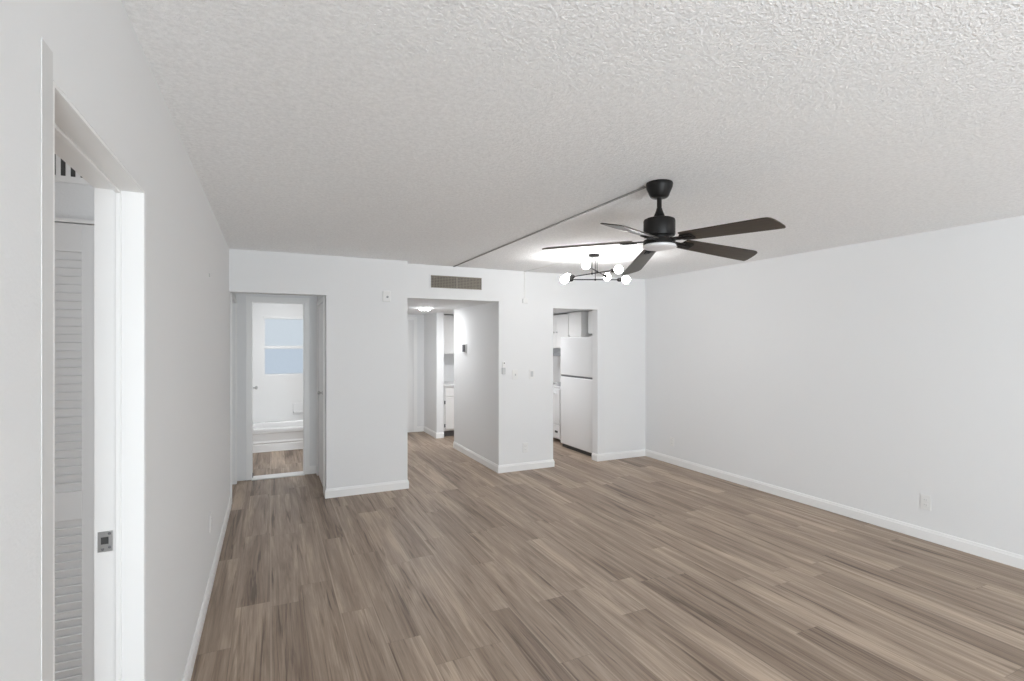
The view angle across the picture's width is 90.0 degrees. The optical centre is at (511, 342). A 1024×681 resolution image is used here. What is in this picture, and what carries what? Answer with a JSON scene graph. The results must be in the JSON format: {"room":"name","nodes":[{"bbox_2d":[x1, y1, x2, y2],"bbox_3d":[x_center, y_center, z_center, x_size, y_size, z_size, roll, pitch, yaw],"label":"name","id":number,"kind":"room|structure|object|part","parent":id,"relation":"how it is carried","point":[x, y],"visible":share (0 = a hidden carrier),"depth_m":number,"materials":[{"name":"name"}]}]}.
{"room":"empty living room","nodes":[
{"label":"empty living room","id":0,"kind":"room"},
{"bbox_2d":[55,182,93,220],"bbox_3d":[-3.053,0.315,1.234,3.535,2.490,0.120,0,0,-25],"label":"wall","id":1,"kind":"structure","parent":0,"point":[72,201],"depth_m":1.86,"materials":[{"name":"white paint"}]},
{"bbox_2d":[55,154,89,184],"bbox_3d":[-1.720,-0.639,1.790,0.460,0.122,0.013,0,0,-25],"label":"air vent","id":2,"kind":"object","parent":1,"relation":"in","point":[64,173],"visible":0.1,"depth_m":1.84,"materials":[{"name":"white metal"}]},
{"bbox_2d":[55,222,93,680],"bbox_3d":[-1.907,0.560,1.676,0.925,1.970,0.030,0,0,-25],"label":"bifold door","id":3,"kind":"structure","parent":1,"relation":"in","point":[74,243],"depth_m":1.83,"materials":[{"name":"white paint"}]},
{"bbox_2d":[55,217,93,224],"bbox_3d":[-1.908,-0.434,1.678,0.945,0.012,0.055,0,0,-25],"label":"closet track","id":4,"kind":"object","parent":1,"relation":"attached to","point":[59,220],"depth_m":1.82,"materials":[{"name":"white metal"}]},
{"bbox_2d":[0,0,235,680],"bbox_3d":[-0.830,0.315,0.808,0.120,2.490,11.170,0,0,-25],"label":"wall","id":5,"kind":"structure","parent":0,"point":[96,42],"depth_m":1.45,"materials":[{"name":"white paint"}]},
{"bbox_2d":[41,38,52,680],"bbox_3d":[-0.795,0.525,0.876,0.001,2.069,0.047,0,0,-25],"label":"trim","id":6,"kind":"structure","parent":5,"relation":"attached to","point":[46,53],"depth_m":0.87,"materials":[{"name":"white paint"}]},
{"bbox_2d":[53,54,147,680],"bbox_3d":[-1.017,0.549,1.203,0.120,2.022,0.735,0,0,-25],"label":"door frame","id":7,"kind":"structure","parent":5,"relation":"in","point":[119,200],"depth_m":1.51,"materials":[{"name":"white paint"}]},
{"bbox_3d":[-1.199,0.585,1.509,0.036,0.060,0.002,0,0,-25],"label":"strike plate","id":8,"kind":"part","parent":7,"relation":"part of","materials":[{"name":"silver metal"}]},
{"bbox_2d":[182,497,231,680],"bbox_3d":[-1.910,1.514,3.249,0.013,0.092,3.632,0,0,-25],"label":"baseboard","id":9,"kind":"structure","parent":5,"relation":"in","point":[197,635],"depth_m":2.92,"materials":[{"name":"white paint"}]},
{"bbox_2d":[230,293,236,498],"bbox_3d":[-2.887,0.539,5.316,0.013,2.042,0.844,0,0,-25],"label":"trim","id":10,"kind":"structure","parent":5,"relation":"attached to","point":[232,297],"depth_m":4.94,"materials":[{"name":"white paint"}]},
{"bbox_2d":[240,293,310,295],"bbox_3d":[-2.558,-0.600,5.499,1.165,0.080,0.990,0,0,-25],"label":"ceiling","id":11,"kind":"structure","parent":0,"point":[240,293],"depth_m":5.91,"materials":[{"name":"white paint"}]},
{"bbox_2d":[236,293,316,480],"bbox_3d":[-2.431,0.315,6.162,1.800,2.490,0.120,0,0,-25],"label":"wall","id":12,"kind":"structure","parent":0,"point":[241,298],"depth_m":5.81,"materials":[{"name":"white paint"}]},
{"bbox_2d":[246,296,308,479],"bbox_3d":[-2.886,0.536,6.262,0.603,2.023,0.690,0,0,-25],"label":"door frame","id":13,"kind":"structure","parent":12,"relation":"in","point":[255,387],"depth_m":6.00,"materials":[{"name":"white paint"}]},
{"bbox_2d":[251,471,304,480],"bbox_3d":[-2.733,1.553,5.992,0.558,0.014,0.170,0,0,-25],"label":"threshold","id":14,"kind":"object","parent":12,"relation":"attached to","point":[300,473],"depth_m":5.97,"materials":[{"name":"white paint"}]},
{"bbox_2d":[309,465,316,473],"bbox_3d":[-2.361,1.514,6.090,0.089,0.092,0.070,0,0,-25],"label":"baseboard","id":15,"kind":"structure","parent":12,"relation":"attached to","point":[312,469],"depth_m":6.11,"materials":[{"name":"white paint"}]},
{"bbox_2d":[229,249,407,488],"bbox_3d":[-1.907,0.315,5.193,1.680,2.490,0.120,0,0,-25],"label":"wall","id":16,"kind":"structure","parent":0,"point":[366,336],"depth_m":5.27,"materials":[{"name":"white paint"}]},
{"bbox_2d":[324,480,408,498],"bbox_3d":[-1.528,1.514,5.393,0.849,0.092,0.183,0,0,-25],"label":"baseboard","id":17,"kind":"structure","parent":16,"relation":"attached to","point":[403,484],"depth_m":5.30,"materials":[{"name":"white paint"}]},
{"bbox_2d":[383,291,390,301],"bbox_3d":[-1.319,-0.491,5.389,0.080,0.113,0.028,0,0,-25],"label":"door chime","id":18,"kind":"object","parent":16,"relation":"attached to","point":[386,294],"visible":1,"depth_m":5.38,"materials":[{"name":"white plastic"}]},
{"bbox_2d":[317,296,322,475],"bbox_3d":[-2.072,0.460,5.723,0.120,2.200,0.980,0,0,-25],"label":"wall","id":19,"kind":"structure","parent":0,"point":[318,297],"depth_m":6.03,"materials":[{"name":"white paint"}]},
{"bbox_2d":[318,303,322,485],"bbox_3d":[-2.122,0.557,5.678,0.088,1.989,0.754,0,0,-25],"label":"door","id":20,"kind":"structure","parent":19,"relation":"in","point":[320,392],"depth_m":5.67,"materials":[{"name":"white paint"}]},
{"bbox_2d":[317,296,324,493],"bbox_3d":[-2.124,0.539,5.677,0.013,2.042,0.844,0,0,-25],"label":"trim","id":21,"kind":"structure","parent":19,"relation":"attached to","point":[322,299],"depth_m":5.30,"materials":[{"name":"white paint"}]},
{"bbox_2d":[253,303,453,431],"bbox_3d":[-1.879,0.315,8.984,5.120,2.490,0.150,0,0,-25],"label":"wall","id":22,"kind":"structure","parent":0,"point":[274,398],"depth_m":8.10,"materials":[{"name":"white paint"}]},
{"bbox_2d":[263,316,302,375],"bbox_3d":[-3.536,0.043,8.189,0.795,0.935,0.090,0,0,-25],"label":"window","id":23,"kind":"structure","parent":22,"relation":"in","point":[282,335],"depth_m":8.13,"materials":[{"name":"clear glass"}]},
{"bbox_3d":[-3.533,0.289,8.183,0.751,0.398,0.006,0,0,-25],"label":"pane","id":24,"kind":"part","parent":23,"relation":"part of","materials":[{"name":"white"}]},
{"bbox_3d":[-3.542,-0.168,8.201,0.751,0.425,0.006,0,0,-25],"label":"pane","id":25,"kind":"part","parent":23,"relation":"part of","materials":[{"name":"white"}]},
{"bbox_3d":[-3.533,0.068,8.183,0.751,0.045,0.073,0,0,-25],"label":"meeting rail","id":26,"kind":"part","parent":23,"relation":"part of","materials":[{"name":"white paint"}]},
{"bbox_2d":[293,403,302,413],"bbox_3d":[-3.403,1.050,8.183,0.180,0.180,0.054,0,0,-25],"label":"soap dish","id":27,"kind":"object","parent":22,"relation":"attached to","point":[297,407],"visible":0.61,"depth_m":8.18,"materials":[{"name":"white ceramic"}]},
{"bbox_2d":[408,320,412,431],"bbox_3d":[-2.072,0.580,8.801,0.765,1.949,0.015,0,0,-25],"label":"door","id":28,"kind":"structure","parent":22,"relation":"in","point":[410,322],"depth_m":8.93,"materials":[{"name":"white paint"}]},
{"bbox_2d":[408,317,416,431],"bbox_3d":[-2.073,0.550,8.802,0.895,2.020,0.013,0,0,-25],"label":"trim","id":29,"kind":"structure","parent":22,"relation":"attached to","point":[409,318],"depth_m":8.98,"materials":[{"name":"white paint"}]},
{"bbox_2d":[417,426,423,431],"bbox_3d":[-1.609,1.514,9.021,0.130,0.092,0.013,0,0,-25],"label":"baseboard","id":30,"kind":"structure","parent":22,"relation":"attached to","point":[419,428],"depth_m":9.01,"materials":[{"name":"white paint"}]},
{"bbox_2d":[444,315,453,353],"bbox_3d":[-1.026,-0.147,9.075,0.700,0.675,0.403,0,0,-25],"label":"upper cabinet","id":31,"kind":"object","parent":22,"relation":"attached to","point":[448,319],"visible":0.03,"depth_m":8.86,"materials":[{"name":"white paint"}]},
{"bbox_2d":[424,302,494,462],"bbox_3d":[-0.830,0.460,7.682,0.135,2.200,3.120,0,0,-25],"label":"wall","id":32,"kind":"structure","parent":0,"point":[474,326],"depth_m":7.11,"materials":[{"name":"white paint"}]},
{"bbox_2d":[424,426,443,438],"bbox_3d":[-1.342,1.514,8.733,0.133,0.092,0.763,0,0,-25],"label":"baseboard","id":33,"kind":"structure","parent":32,"relation":"attached to","point":[427,430],"depth_m":8.49,"materials":[{"name":"white paint"}]},
{"bbox_2d":[462,344,466,352],"bbox_3d":[-0.676,0.075,7.185,0.040,0.120,0.130,0,0,-25],"label":"thermostat","id":34,"kind":"object","parent":32,"relation":"attached to","point":[464,346],"visible":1,"depth_m":7.14,"materials":[{"name":"white plastic"}]},
{"bbox_2d":[453,442,554,472],"bbox_3d":[-0.170,1.514,7.041,0.776,0.092,1.663,0,0,-25],"label":"baseboard","id":35,"kind":"structure","parent":32,"relation":"attached to","point":[545,463],"depth_m":6.36,"materials":[{"name":"white paint"}]},
{"bbox_2d":[408,299,591,314],"bbox_3d":[-0.404,-0.540,7.944,3.580,0.080,3.230,0,0,-25],"label":"ceiling","id":36,"kind":"structure","parent":0,"point":[447,307],"depth_m":7.01,"materials":[{"name":"white paint"}]},
{"bbox_2d":[408,264,644,464],"bbox_3d":[0.272,0.315,6.411,3.430,2.490,0.120,0,0,-25],"label":"wall","id":37,"kind":"structure","parent":0,"point":[523,332],"depth_m":6.40,"materials":[{"name":"white paint"}]},
{"bbox_2d":[430,274,482,290],"bbox_3d":[-0.637,-0.696,5.907,0.640,0.164,0.012,0,0,-25],"label":"air vent","id":38,"kind":"object","parent":37,"relation":"in","point":[451,282],"visible":1,"depth_m":5.90,"materials":[{"name":"grey metal"}]},
{"bbox_2d":[502,362,505,373],"bbox_3d":[-0.101,0.300,6.155,0.046,0.150,0.024,0,0,-25],"label":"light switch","id":39,"kind":"object","parent":37,"relation":"attached to","point":[503,363],"visible":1,"depth_m":6.15,"materials":[{"name":"white plastic"}]},
{"bbox_2d":[512,370,517,378],"bbox_3d":[0.041,0.385,6.224,0.072,0.116,0.020,0,0,-25],"label":"light switch","id":40,"kind":"object","parent":37,"relation":"attached to","point":[514,372],"visible":1,"depth_m":6.22,"materials":[{"name":"white plastic"}]},
{"bbox_2d":[522,272,527,303],"bbox_3d":[0.160,-0.682,6.275,0.066,0.394,0.030,0,0,-25],"label":"cable raceway","id":41,"kind":"object","parent":37,"relation":"attached to","point":[524,300],"visible":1,"depth_m":6.28,"materials":[{"name":"white plastic"}]},
{"bbox_2d":[529,369,533,378],"bbox_3d":[0.245,0.382,6.326,0.072,0.116,0.010,0,0,-25],"label":"light switch","id":42,"kind":"object","parent":37,"relation":"attached to","point":[531,371],"visible":1,"depth_m":6.32,"materials":[{"name":"white plastic"}]},
{"bbox_2d":[121,0,1023,278],"bbox_3d":[1.824,-0.930,1.448,5.465,0.100,10.300,0,0,-25],"label":"ceiling","id":43,"kind":"structure","parent":0,"point":[452,133],"depth_m":2.02,"materials":[{"name":"white paint"}]},
{"bbox_2d":[453,186,645,266],"bbox_3d":[0.039,-0.875,4.376,0.014,0.008,3.320,0,0,-25],"label":"cable raceway","id":44,"kind":"object","parent":43,"relation":"attached to","point":[644,187],"visible":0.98,"depth_m":3.64,"materials":[{"name":"grey plastic"}]},
{"bbox_2d":[524,255,588,271],"bbox_3d":[0.469,-0.875,5.707,0.014,0.008,1.313,0,0,-29],"label":"cable raceway","id":45,"kind":"object","parent":43,"relation":"attached to","point":[588,255],"visible":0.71,"depth_m":5.61,"materials":[{"name":"white plastic"}]},
{"bbox_2d":[560,254,629,283],"bbox_3d":[0.822,-0.735,5.103,0.640,0.290,0.654,0,0,-25],"label":"chandelier","id":46,"kind":"object","parent":43,"relation":"hanging from","point":[618,269],"visible":1,"depth_m":5.07,"materials":[{"name":"white glass"}]},
{"bbox_3d":[0.527,-0.630,5.087,0.093,0.080,0.080,0,0,-25],"label":"bulb","id":47,"kind":"part","parent":46,"relation":"part of","materials":[{"name":"white glass"}]},
{"bbox_3d":[0.701,-0.733,4.826,0.090,0.079,0.081,0,0,-25],"label":"bulb","id":48,"kind":"part","parent":46,"relation":"part of","materials":[{"name":"white glass"}]},
{"bbox_3d":[0.796,-0.690,5.091,0.022,0.027,0.470,0,0,-45],"label":"arm","id":49,"kind":"part","parent":46,"relation":"part of","materials":[{"name":"black metal"}]},
{"bbox_3d":[0.828,-0.630,5.091,0.470,0.022,0.022,0,0,0],"label":"arm","id":50,"kind":"part","parent":46,"relation":"part of","materials":[{"name":"black metal"}]},
{"bbox_3d":[1.013,-0.701,4.883,0.080,0.080,0.093,0,0,-25],"label":"bulb","id":51,"kind":"part","parent":46,"relation":"part of","materials":[{"name":"white glass"}]},
{"bbox_3d":[1.129,-0.630,5.094,0.093,0.080,0.080,0,0,-25],"label":"bulb","id":52,"kind":"part","parent":46,"relation":"part of","materials":[{"name":"white glass"}]},
{"bbox_2d":[542,179,785,275],"bbox_3d":[0.850,-0.667,2.821,1.228,0.426,1.246,0,0,-25],"label":"ceiling fan","id":53,"kind":"object","parent":43,"relation":"hanging from","point":[659,230],"visible":1,"depth_m":2.76,"materials":[{"name":"black metal"}]},
{"bbox_3d":[0.429,-0.559,2.934,0.507,0.043,0.129,0,0,17],"label":"blade","id":54,"kind":"part","parent":53,"relation":"part of","materials":[{"name":"brown wood"}]},
{"bbox_3d":[0.583,-0.543,2.491,0.129,0.063,0.506,0,0,35],"label":"blade","id":55,"kind":"part","parent":53,"relation":"part of","materials":[{"name":"brown wood"}]},
{"bbox_3d":[0.803,-0.507,3.212,0.129,0.106,0.501,0,0,-1],"label":"blade","id":56,"kind":"part","parent":53,"relation":"part of","materials":[{"name":"brown wood"}]},
{"bbox_3d":[1.186,-0.532,2.948,0.505,0.076,0.129,0,0,-19],"label":"blade","id":57,"kind":"part","parent":53,"relation":"part of","materials":[{"name":"brown wood"}]},
{"bbox_3d":[1.051,-0.551,2.499,0.129,0.053,0.507,0,0,-37],"label":"blade","id":58,"kind":"part","parent":53,"relation":"part of","materials":[{"name":"brown wood"}]},
{"bbox_2d":[191,431,1023,680],"bbox_3d":[-0.355,1.610,2.155,9.200,0.100,14.200,0,0,-25],"label":"floor","id":59,"kind":"structure","parent":0,"point":[580,568],"depth_m":3.29,"materials":[{"name":"wood"}]},
{"bbox_2d":[253,420,302,451],"bbox_3d":[-3.263,1.395,7.862,1.416,0.330,0.748,0,0,-25],"label":"bathtub","id":60,"kind":"object","parent":59,"relation":"on","point":[274,435],"visible":0.35,"depth_m":7.44,"materials":[{"name":"white ceramic"}]},
{"bbox_2d":[253,420,302,431],"bbox_3d":[-3.263,1.365,7.863,1.416,0.270,0.746,0,0,-25],"label":"basin","id":61,"kind":"object","parent":60,"relation":"in","point":[291,425],"depth_m":7.88,"materials":[{"name":"white ceramic"}]},
{"bbox_2d":[253,448,302,452],"bbox_3d":[-3.100,1.552,7.519,1.416,0.016,0.010,0,0,-25],"label":"baseboard","id":62,"kind":"structure","parent":59,"relation":"on","point":[296,448],"depth_m":7.39,"materials":[{"name":"white paint"}]},
{"bbox_2d":[444,386,453,435],"bbox_3d":[-0.956,1.143,8.932,0.695,0.835,0.712,0,0,-25],"label":"base cabinet","id":63,"kind":"object","parent":59,"relation":"on","point":[448,391],"visible":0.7,"depth_m":8.51,"materials":[{"name":"white paint"}]},
{"bbox_2d":[444,381,453,386],"bbox_3d":[-0.950,0.708,8.936,0.720,0.032,0.720,0,0,-25],"label":"countertop","id":64,"kind":"structure","parent":63,"relation":"on","point":[446,383],"depth_m":8.75,"materials":[{"name":"white laminate"}]},
{"bbox_3d":[-0.942,0.815,8.563,0.365,0.140,0.019,0,0,-25],"label":"drawer","id":65,"kind":"part","parent":63,"relation":"part of","materials":[{"name":"white paint"}]},
{"bbox_3d":[-0.942,1.170,8.563,0.365,0.530,0.019,0,0,-25],"label":"door","id":66,"kind":"part","parent":63,"relation":"part of","materials":[{"name":"white paint"}]},
{"bbox_2d":[553,382,560,439],"bbox_3d":[0.830,1.000,8.411,0.640,1.020,0.760,0,0,-25],"label":"range","id":67,"kind":"object","parent":59,"relation":"on","point":[556,385],"visible":0.27,"depth_m":8.03,"materials":[{"name":"white metal"}]},
{"bbox_3d":[0.588,1.000,8.297,0.024,0.540,0.750,0,0,-25],"label":"oven door","id":68,"kind":"part","parent":67,"relation":"part of","materials":[{"name":"white metal"}]},
{"bbox_3d":[0.588,1.385,8.297,0.024,0.200,0.750,0,0,-25],"label":"drawer","id":69,"kind":"part","parent":67,"relation":"part of","materials":[{"name":"white metal"}]},
{"bbox_2d":[561,336,591,456],"bbox_3d":[1.219,0.729,7.481,0.682,1.662,0.855,0,0,-25],"label":"refrigerator","id":70,"kind":"object","parent":59,"relation":"on","point":[576,352],"visible":0.48,"depth_m":7.31,"materials":[{"name":"white metal"}]},
{"bbox_3d":[0.937,1.002,7.348,0.058,1.007,0.855,0,0,-25],"label":"fridge door","id":71,"kind":"part","parent":70,"relation":"part of","materials":[{"name":"white metal"}]},
{"bbox_3d":[0.937,0.194,7.348,0.058,0.563,0.855,0,0,-25],"label":"freezer door","id":72,"kind":"part","parent":70,"relation":"part of","materials":[{"name":"white metal"}]},
{"bbox_2d":[553,215,1023,555],"bbox_3d":[3.348,0.315,4.055,0.120,2.490,13.470,0,0,-25],"label":"wall","id":73,"kind":"structure","parent":0,"point":[877,376],"depth_m":4.45,"materials":[{"name":"white paint"}]},
{"bbox_2d":[553,348,560,355],"bbox_3d":[0.872,0.159,8.674,0.390,0.127,0.760,0,0,-25],"label":"range hood","id":74,"kind":"object","parent":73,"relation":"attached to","point":[556,351],"visible":0.1,"depth_m":8.53,"materials":[{"name":"grey metal"}]},
{"bbox_2d":[553,314,568,347],"bbox_3d":[0.883,-0.193,8.682,0.373,0.565,0.775,0,0,-25],"label":"upper cabinet","id":75,"kind":"object","parent":73,"relation":"attached to","point":[560,322],"visible":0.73,"depth_m":8.51,"materials":[{"name":"white paint"}]},
{"bbox_3d":[0.665,-0.190,8.793,0.018,0.547,0.382,0,0,-25],"label":"door","id":76,"kind":"part","parent":75,"relation":"part of","materials":[{"name":"white paint"}]},
{"bbox_2d":[568,311,591,336],"bbox_3d":[1.139,-0.164,8.118,0.393,0.648,0.385,0,0,-25],"label":"upper cabinet","id":77,"kind":"object","parent":73,"relation":"attached to","point":[578,321],"visible":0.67,"depth_m":7.95,"materials":[{"name":"white paint"}]},
{"bbox_3d":[0.995,-0.161,8.050,0.018,0.630,0.377,0,0,-25],"label":"door","id":78,"kind":"part","parent":77,"relation":"part of","materials":[{"name":"white paint"}]},
{"bbox_2d":[588,311,591,333],"bbox_3d":[1.463,-0.315,7.538,0.303,0.350,0.860,0,0,-25],"label":"upper cabinet","id":79,"kind":"object","parent":73,"relation":"attached to","point":[589,312],"visible":0.08,"depth_m":7.83,"materials":[{"name":"white paint"}]},
{"bbox_2d":[592,449,1023,569],"bbox_3d":[3.619,1.514,2.396,0.808,0.092,10.240,0,0,-25],"label":"baseboard","id":80,"kind":"structure","parent":73,"relation":"attached to","point":[981,550],"depth_m":4.59,"materials":[{"name":"white paint"}]},
{"bbox_2d":[920,494,930,510],"bbox_3d":[3.276,1.262,4.056,0.009,0.118,0.074,0,0,-25],"label":"wall outlet","id":81,"kind":"object","parent":73,"relation":"attached to","point":[925,500],"visible":1,"depth_m":4.05,"materials":[{"name":"white plastic"}]}
]}

